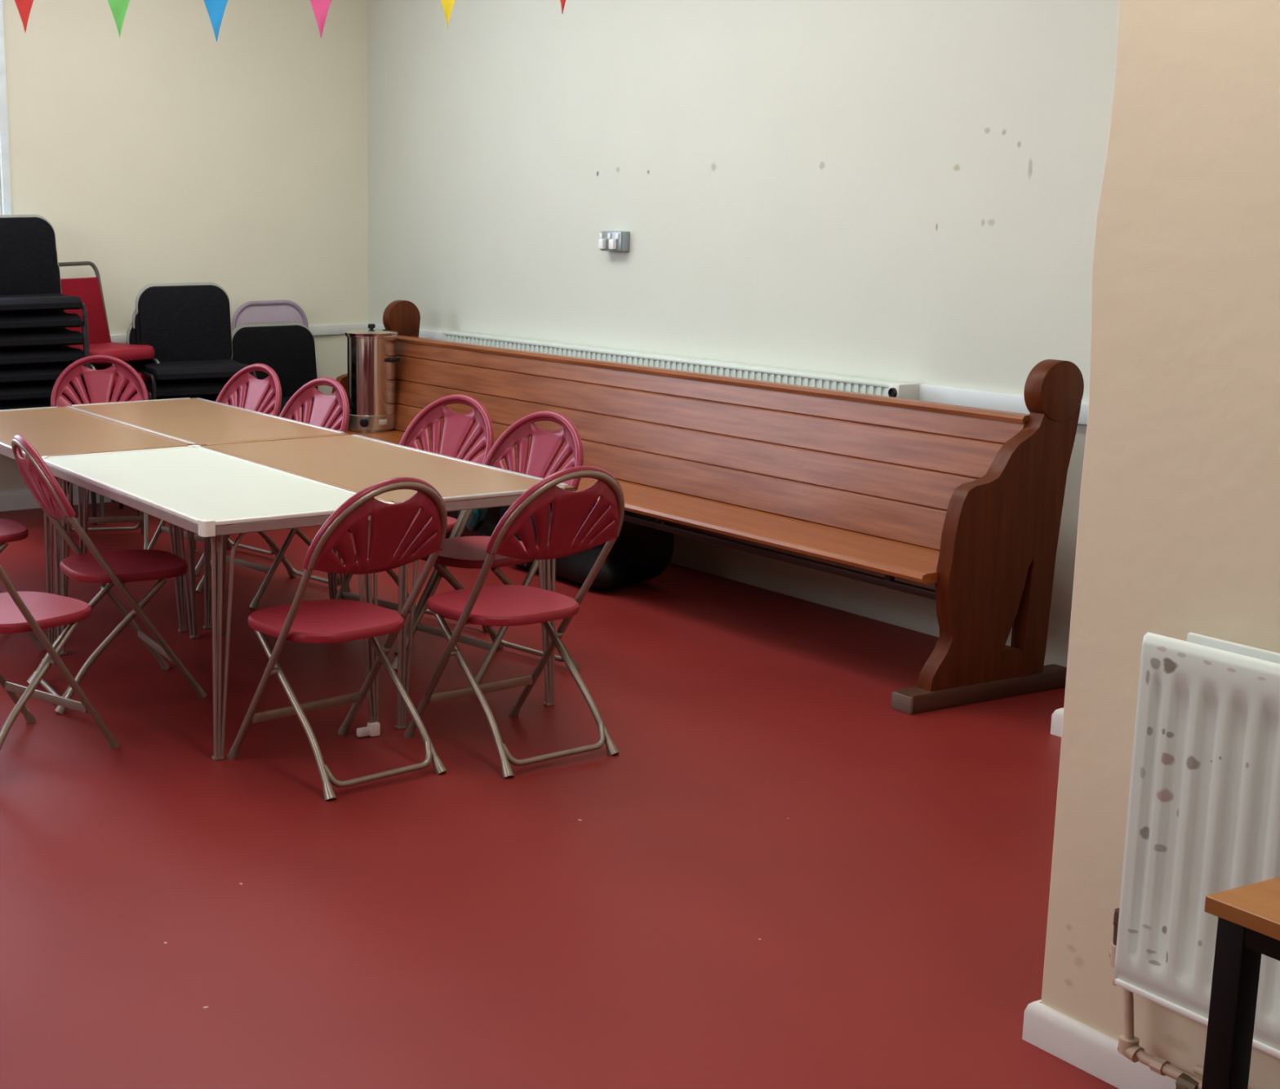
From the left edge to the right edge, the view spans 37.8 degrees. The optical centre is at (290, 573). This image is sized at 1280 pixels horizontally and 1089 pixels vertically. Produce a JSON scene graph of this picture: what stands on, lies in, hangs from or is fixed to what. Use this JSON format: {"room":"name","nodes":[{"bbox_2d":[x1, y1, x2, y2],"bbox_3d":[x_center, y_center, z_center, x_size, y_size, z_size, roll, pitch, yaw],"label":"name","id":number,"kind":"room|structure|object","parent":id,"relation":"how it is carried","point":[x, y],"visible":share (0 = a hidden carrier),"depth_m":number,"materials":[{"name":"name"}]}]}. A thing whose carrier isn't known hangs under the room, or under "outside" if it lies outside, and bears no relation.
{"room":"community hall","nodes":[
{"label":"community hall","id":0,"kind":"room"},
{"bbox_2d":[0,0,368,493],"bbox_3d":[-3.585,-1.808,8.688,9.257,3.400,0.200,-6,13,-25],"label":"wall","id":1,"kind":"structure","parent":0,"point":[163,150],"depth_m":9.98,"materials":[{"name":"beige paint"}]},
{"bbox_2d":[0,0,11,214],"bbox_3d":[-2.916,-2.231,8.836,3.172,2.140,0.150,-6,13,-25],"label":"window","id":2,"kind":"structure","parent":1,"relation":"in","point":[4,140],"depth_m":9.48,"materials":[{"name":"white paint"}]},
{"bbox_2d":[0,486,111,511],"bbox_3d":[-3.607,-0.164,8.884,9.056,0.100,0.018,-6,13,-25],"label":"baseboard","id":3,"kind":"structure","parent":1,"relation":"attached to","point":[23,500],"depth_m":9.89,"materials":[{"name":"white paint"}]},
{"bbox_2d":[110,323,366,343],"bbox_3d":[-3.627,-0.991,8.706,9.035,0.057,0.022,-6,13,-25],"label":"trim","id":4,"kind":"structure","parent":1,"relation":"attached to","point":[334,329],"depth_m":10.50,"materials":[{"name":"white paint"}]},
{"bbox_2d":[0,501,1118,1088],"bbox_3d":[-0.858,0.987,3.542,9.257,0.050,12.650,-6,13,-25],"label":"floor","id":5,"kind":"structure","parent":0,"point":[780,874],"depth_m":4.58,"materials":[{"name":"red plastic"}]},
{"bbox_2d":[0,518,44,650],"bbox_3d":[-1.268,-0.161,6.787,0.574,0.907,0.484,-6,13,-23],"label":"folding chair","id":6,"kind":"object","parent":5,"relation":"on","point":[11,531],"visible":0.73,"depth_m":6.76,"materials":[{"name":"red plastic"}]},
{"bbox_2d":[0,564,119,750],"bbox_3d":[-0.883,0.115,5.434,0.484,0.907,0.574,10,16,43],"label":"folding chair","id":7,"kind":"object","parent":5,"relation":"on","point":[22,611],"visible":1,"depth_m":5.41,"materials":[{"name":"red plastic"}]},
{"bbox_2d":[43,498,115,524],"bbox_3d":[-0.989,-0.771,9.597,0.486,0.917,0.522,-12,16,-43],"label":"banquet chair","id":8,"kind":"object","parent":5,"relation":"on","point":[101,500],"visible":0.02,"depth_m":9.34,"materials":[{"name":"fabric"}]},
{"bbox_2d":[78,389,132,498],"bbox_3d":[-0.993,-0.902,9.565,0.486,0.917,0.522,-12,16,-43],"label":"banquet chair","id":9,"kind":"object","parent":8,"relation":"on","point":[100,495],"visible":0.13,"depth_m":9.48,"materials":[{"name":"fabric"}]},
{"bbox_2d":[70,363,151,390],"bbox_3d":[-0.997,-1.034,9.534,0.486,0.917,0.522,-12,16,-43],"label":"banquet chair","id":10,"kind":"object","parent":9,"relation":"on","point":[98,366],"visible":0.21,"depth_m":9.45,"materials":[{"name":"fabric"}]},
{"bbox_2d":[55,261,159,369],"bbox_3d":[-0.999,-1.166,9.506,0.486,0.917,0.522,-12,16,-43],"label":"banquet chair","id":11,"kind":"object","parent":10,"relation":"on","point":[90,291],"visible":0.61,"depth_m":9.61,"materials":[{"name":"fabric"}]},
{"bbox_2d":[68,481,97,524],"bbox_3d":[-1.359,-0.697,9.395,0.567,0.865,0.543,-5,13,-21],"label":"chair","id":12,"kind":"object","parent":5,"relation":"on","point":[94,510],"visible":0.02,"depth_m":9.32,"materials":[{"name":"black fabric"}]},
{"bbox_2d":[67,481,97,508],"bbox_3d":[-1.361,-0.784,9.377,0.567,0.865,0.543,-5,13,-21],"label":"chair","id":13,"kind":"object","parent":12,"relation":"on","point":[94,494],"visible":0.02,"depth_m":9.31,"materials":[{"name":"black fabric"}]},
{"bbox_2d":[0,397,91,491],"bbox_3d":[-1.365,-0.870,9.358,0.567,0.865,0.543,-5,12,-20],"label":"chair","id":14,"kind":"object","parent":13,"relation":"on","point":[5,405],"visible":0.02,"depth_m":9.18,"materials":[{"name":"black fabric"}]},
{"bbox_2d":[0,381,79,401],"bbox_3d":[-1.371,-0.956,9.338,0.567,0.865,0.543,-6,13,-22],"label":"chair","id":15,"kind":"object","parent":14,"relation":"on","point":[41,389],"visible":0.12,"depth_m":9.11,"materials":[{"name":"black fabric"}]},
{"bbox_2d":[0,363,84,383],"bbox_3d":[-1.366,-1.043,9.322,0.567,0.865,0.543,-5,13,-22],"label":"chair","id":16,"kind":"object","parent":15,"relation":"on","point":[47,371],"visible":0.24,"depth_m":9.11,"materials":[{"name":"black fabric"}]},
{"bbox_2d":[0,345,84,365],"bbox_3d":[-1.367,-1.130,9.304,0.567,0.865,0.543,-5,13,-21],"label":"chair","id":17,"kind":"object","parent":16,"relation":"on","point":[54,353],"visible":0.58,"depth_m":9.11,"materials":[{"name":"black fabric"}]},
{"bbox_2d":[0,263,84,347],"bbox_3d":[-1.366,-1.217,9.287,0.567,0.865,0.543,-5,13,-20],"label":"chair","id":18,"kind":"object","parent":17,"relation":"on","point":[60,335],"visible":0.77,"depth_m":9.10,"materials":[{"name":"black fabric"}]},
{"bbox_2d":[0,249,90,404],"bbox_3d":[-1.376,-1.303,9.266,0.567,0.865,0.543,-5,13,-20],"label":"chair","id":19,"kind":"object","parent":18,"relation":"on","point":[40,318],"visible":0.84,"depth_m":9.08,"materials":[{"name":"black fabric"}]},
{"bbox_2d":[0,214,90,368],"bbox_3d":[-1.377,-1.389,9.248,0.567,0.865,0.543,-6,13,-22],"label":"chair","id":20,"kind":"object","parent":19,"relation":"on","point":[29,277],"visible":0.94,"depth_m":9.38,"materials":[{"name":"black fabric"}]},
{"bbox_2d":[0,406,191,644],"bbox_3d":[-0.978,-0.235,7.504,0.638,0.735,1.545,-6,13,-25],"label":"folding table","id":21,"kind":"object","parent":5,"relation":"on","point":[52,431],"visible":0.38,"depth_m":7.12,"materials":[{"name":"brown laminate"}]},
{"bbox_2d":[50,355,149,549],"bbox_3d":[-0.922,-0.587,8.819,0.484,0.907,0.574,-2,12,-5],"label":"folding chair","id":22,"kind":"object","parent":5,"relation":"on","point":[99,383],"visible":0.55,"depth_m":8.97,"materials":[{"name":"red plastic"}]},
{"bbox_2d":[11,435,206,714],"bbox_3d":[-0.630,-0.032,6.125,0.574,0.907,0.484,-5,13,-21],"label":"folding chair","id":23,"kind":"object","parent":5,"relation":"on","point":[118,567],"visible":0.94,"depth_m":6.01,"materials":[{"name":"red plastic"}]},
{"bbox_2d":[119,361,139,522],"bbox_3d":[-0.593,-0.745,9.578,0.567,0.865,0.543,-4,12,-16],"label":"chair","id":24,"kind":"object","parent":5,"relation":"on","point":[121,505],"visible":0.02,"depth_m":9.80,"materials":[{"name":"black fabric"}]},
{"bbox_2d":[64,397,348,629],"bbox_3d":[-0.396,-0.302,7.791,0.658,0.735,1.560,-6,13,-25],"label":"folding table","id":25,"kind":"object","parent":5,"relation":"on","point":[199,421],"visible":0.48,"depth_m":7.60,"materials":[{"name":"brown laminate"}]},
{"bbox_2d":[146,363,281,575],"bbox_3d":[-0.345,-0.494,8.339,0.574,0.907,0.484,-10,15,-37],"label":"folding chair","id":26,"kind":"object","parent":5,"relation":"on","point":[257,389],"visible":0.48,"depth_m":8.43,"materials":[{"name":"red plastic"}]},
{"bbox_2d":[40,444,394,760],"bbox_3d":[-0.298,0.043,6.120,0.636,0.738,1.550,-6,13,-25],"label":"folding table","id":27,"kind":"object","parent":5,"relation":"on","point":[205,492],"visible":0.77,"depth_m":5.76,"materials":[{"name":"beige laminate"}]},
{"bbox_2d":[231,299,308,331],"bbox_3d":[-0.098,-1.011,10.307,0.485,1.071,0.116,-6,13,-23],"label":"folded chair","id":28,"kind":"object","parent":5,"relation":"on","point":[263,311],"visible":0.23,"depth_m":10.24,"materials":[{"name":"purple plastic"}]},
{"bbox_2d":[195,377,351,608],"bbox_3d":[-0.057,-0.359,7.667,0.574,0.907,0.484,-9,14,-34],"label":"folding chair","id":29,"kind":"object","parent":5,"relation":"on","point":[323,405],"visible":0.48,"depth_m":7.71,"materials":[{"name":"red plastic"}]},
{"bbox_2d":[227,476,447,800],"bbox_3d":[0.145,0.138,5.263,0.484,0.907,0.574,-9,14,-34],"label":"folding chair","id":30,"kind":"object","parent":5,"relation":"on","point":[324,620],"visible":1,"depth_m":5.13,"materials":[{"name":"red plastic"}]},
{"bbox_2d":[201,434,573,729],"bbox_3d":[0.283,-0.025,6.416,0.663,0.735,1.543,-6,13,-25],"label":"folding table","id":31,"kind":"object","parent":5,"relation":"on","point":[353,463],"visible":0.53,"depth_m":6.13,"materials":[{"name":"brown laminate"}]},
{"bbox_2d":[335,394,493,653],"bbox_3d":[0.462,-0.208,6.910,0.574,0.907,0.484,-11,15,-40],"label":"folding chair","id":32,"kind":"object","parent":5,"relation":"on","point":[456,427],"visible":0.51,"depth_m":6.98,"materials":[{"name":"red plastic"}]},
{"bbox_2d":[444,506,502,538],"bbox_3d":[0.939,-0.288,8.541,0.414,0.370,0.555,-6,13,-25],"label":"bag","id":33,"kind":"object","parent":5,"relation":"on","point":[482,522],"visible":0.12,"depth_m":8.32,"materials":[{"name":"black fabric"}]},
{"bbox_2d":[391,410,583,686],"bbox_3d":[0.708,-0.097,6.356,0.574,0.907,0.484,-9,14,-35],"label":"folding chair","id":34,"kind":"object","parent":5,"relation":"on","point":[464,552],"visible":0.56,"depth_m":6.41,"materials":[{"name":"red plastic"}]},
{"bbox_2d":[404,466,624,777],"bbox_3d":[0.681,0.095,5.435,0.484,0.907,0.574,-8,14,-30],"label":"folding chair","id":35,"kind":"object","parent":5,"relation":"on","point":[503,605],"visible":1,"depth_m":5.29,"materials":[{"name":"red plastic"}]},
{"bbox_2d":[498,502,674,589],"bbox_3d":[1.280,-0.191,7.927,0.437,0.421,0.976,-6,13,-25],"label":"bag","id":36,"kind":"object","parent":5,"relation":"on","point":[640,553],"visible":0.28,"depth_m":7.63,"materials":[{"name":"black fabric"}]},
{"bbox_2d":[330,300,1084,714],"bbox_3d":[1.345,-0.516,7.807,0.725,1.104,4.428,-6,13,-25],"label":"pew","id":37,"kind":"object","parent":5,"relation":"on","point":[966,501],"visible":0.68,"depth_m":6.51,"materials":[{"name":"brown wood"}]},
{"bbox_2d":[337,324,399,432],"bbox_3d":[0.433,-1.029,9.506,0.303,0.556,0.287,9,15,40],"label":"urn","id":38,"kind":"object","parent":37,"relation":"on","point":[371,359],"visible":0.88,"depth_m":9.42,"materials":[{"name":"silver metal"}]},
{"bbox_2d":[1201,876,1279,1088],"bbox_3d":[1.717,0.858,2.159,0.486,0.700,1.116,-6,13,-25],"label":"desk","id":39,"kind":"object","parent":5,"relation":"on","point":[1248,926],"visible":1,"depth_m":2.47,"materials":[{"name":"metal"}]},
{"bbox_3d":[-0.016,-0.853,10.065,0.567,0.865,0.543,-5,13,-21],"label":"chair","id":40,"kind":"object","parent":5,"relation":"on","visible":0},
{"bbox_2d":[231,322,317,416],"bbox_3d":[-0.016,-0.936,10.048,0.567,0.865,0.543,-5,13,-21],"label":"chair","id":41,"kind":"object","parent":40,"relation":"on","point":[288,348],"visible":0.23,"depth_m":10.17,"materials":[{"name":"black fabric"}]},
{"bbox_2d":[366,0,1119,667],"bbox_3d":[1.764,-1.738,8.022,0.200,3.400,5.650,-6,13,-25],"label":"wall","id":42,"kind":"structure","parent":0,"point":[895,190],"depth_m":7.44,"materials":[{"name":"paint"}]},
{"bbox_2d":[598,231,630,251],"bbox_3d":[1.484,-1.531,8.342,0.074,0.090,0.165,-6,13,-25],"label":"wall socket","id":43,"kind":"object","parent":42,"relation":"attached to","point":[611,241],"visible":1,"depth_m":8.29,"materials":[{"name":"silver plastic"}]},
{"bbox_2d":[442,330,921,399],"bbox_3d":[1.577,-0.685,8.263,0.133,0.645,3.355,-6,13,-25],"label":"radiator","id":44,"kind":"object","parent":42,"relation":"attached to","point":[908,390],"visible":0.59,"depth_m":7.74,"materials":[{"name":"white metal"}]},
{"bbox_2d":[366,323,1088,425],"bbox_3d":[1.667,-0.950,8.143,0.030,0.074,5.629,-6,13,-25],"label":"trim","id":45,"kind":"structure","parent":42,"relation":"attached to","point":[997,401],"depth_m":6.52,"materials":[{"name":"white paint"}]},
{"bbox_2d":[1040,0,1279,1088],"bbox_3d":[3.742,-0.391,1.405,2.507,3.400,5.368,-6,13,-25],"label":"wall pillar","id":46,"kind":"structure","parent":0,"point":[1178,535],"depth_m":3.16,"materials":[{"name":"beige paint"}]},
{"bbox_2d":[1022,999,1176,1088],"bbox_3d":[3.167,1.186,2.009,1.705,0.082,4.374,-6,13,-25],"label":"baseboard","id":47,"kind":"structure","parent":46,"relation":"attached to","point":[1092,1051],"depth_m":3.45,"materials":[{"name":"white paint"}]},
{"bbox_2d":[1112,977,1248,1088],"bbox_3d":[1.731,0.875,2.923,0.082,0.192,0.946,-6,13,-25],"label":"supply pipe","id":48,"kind":"object","parent":46,"relation":"attached to","point":[1128,1046],"visible":0.79,"depth_m":3.27,"materials":[{"name":"beige metal"}]},
{"bbox_2d":[1108,631,1279,1058],"bbox_3d":[1.861,0.553,2.559,0.093,0.658,1.604,-6,13,-25],"label":"radiator","id":49,"kind":"object","parent":46,"relation":"attached to","point":[1203,813],"visible":0.91,"depth_m":3.10,"materials":[{"name":"white metal"}]},
{"bbox_3d":[-0.901,-2.391,2.841,9.257,0.050,12.650,-6,13,-25],"label":"ceiling","id":50,"kind":"structure","parent":0,"visible":0},
{"bbox_2d":[14,0,565,41],"bbox_3d":[0.417,-2.158,5.013,4.911,1.323,0.104,-2,12,-7],"label":"bunting","id":51,"kind":"object","parent":50,"relation":"hanging from","point":[215,9],"visible":1,"depth_m":5.02,"materials":[{"name":"multicoloured fabric"}]},
{"bbox_3d":[-0.574,-0.827,9.554,0.567,0.865,0.543,-4,12,-15],"label":"chair","id":52,"kind":"object","parent":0,"visible":0},
{"bbox_2d":[126,321,244,406],"bbox_3d":[-0.554,-0.909,9.530,0.567,0.865,0.543,-4,12,-16],"label":"chair","id":53,"kind":"object","parent":52,"relation":"on","point":[131,334],"visible":0.17,"depth_m":9.58,"materials":[{"name":"black fabric"}]},
{"bbox_2d":[132,308,248,399],"bbox_3d":[-0.521,-0.992,9.510,0.567,0.865,0.543,-4,12,-16],"label":"chair","id":54,"kind":"object","parent":53,"relation":"on","point":[171,388],"visible":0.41,"depth_m":9.28,"materials":[{"name":"black fabric"}]},
{"bbox_2d":[135,282,257,399],"bbox_3d":[-0.505,-1.074,9.486,0.567,0.865,0.543,-4,12,-16],"label":"chair","id":55,"kind":"object","parent":54,"relation":"on","point":[187,326],"visible":0.76,"depth_m":9.59,"materials":[{"name":"black fabric"}]},
{"bbox_3d":[3.037,-1.078,4.764,0.797,3.400,1.444,-6,13,-25],"label":"wall","id":56,"kind":"structure","parent":0,"visible":0},
{"bbox_2d":[1050,707,1063,737],"bbox_3d":[2.948,0.553,5.065,0.627,0.085,1.474,-6,13,-25],"label":"baseboard","id":57,"kind":"structure","parent":56,"relation":"attached to","point":[1056,724],"depth_m":5.57,"materials":[{"name":"white paint"}]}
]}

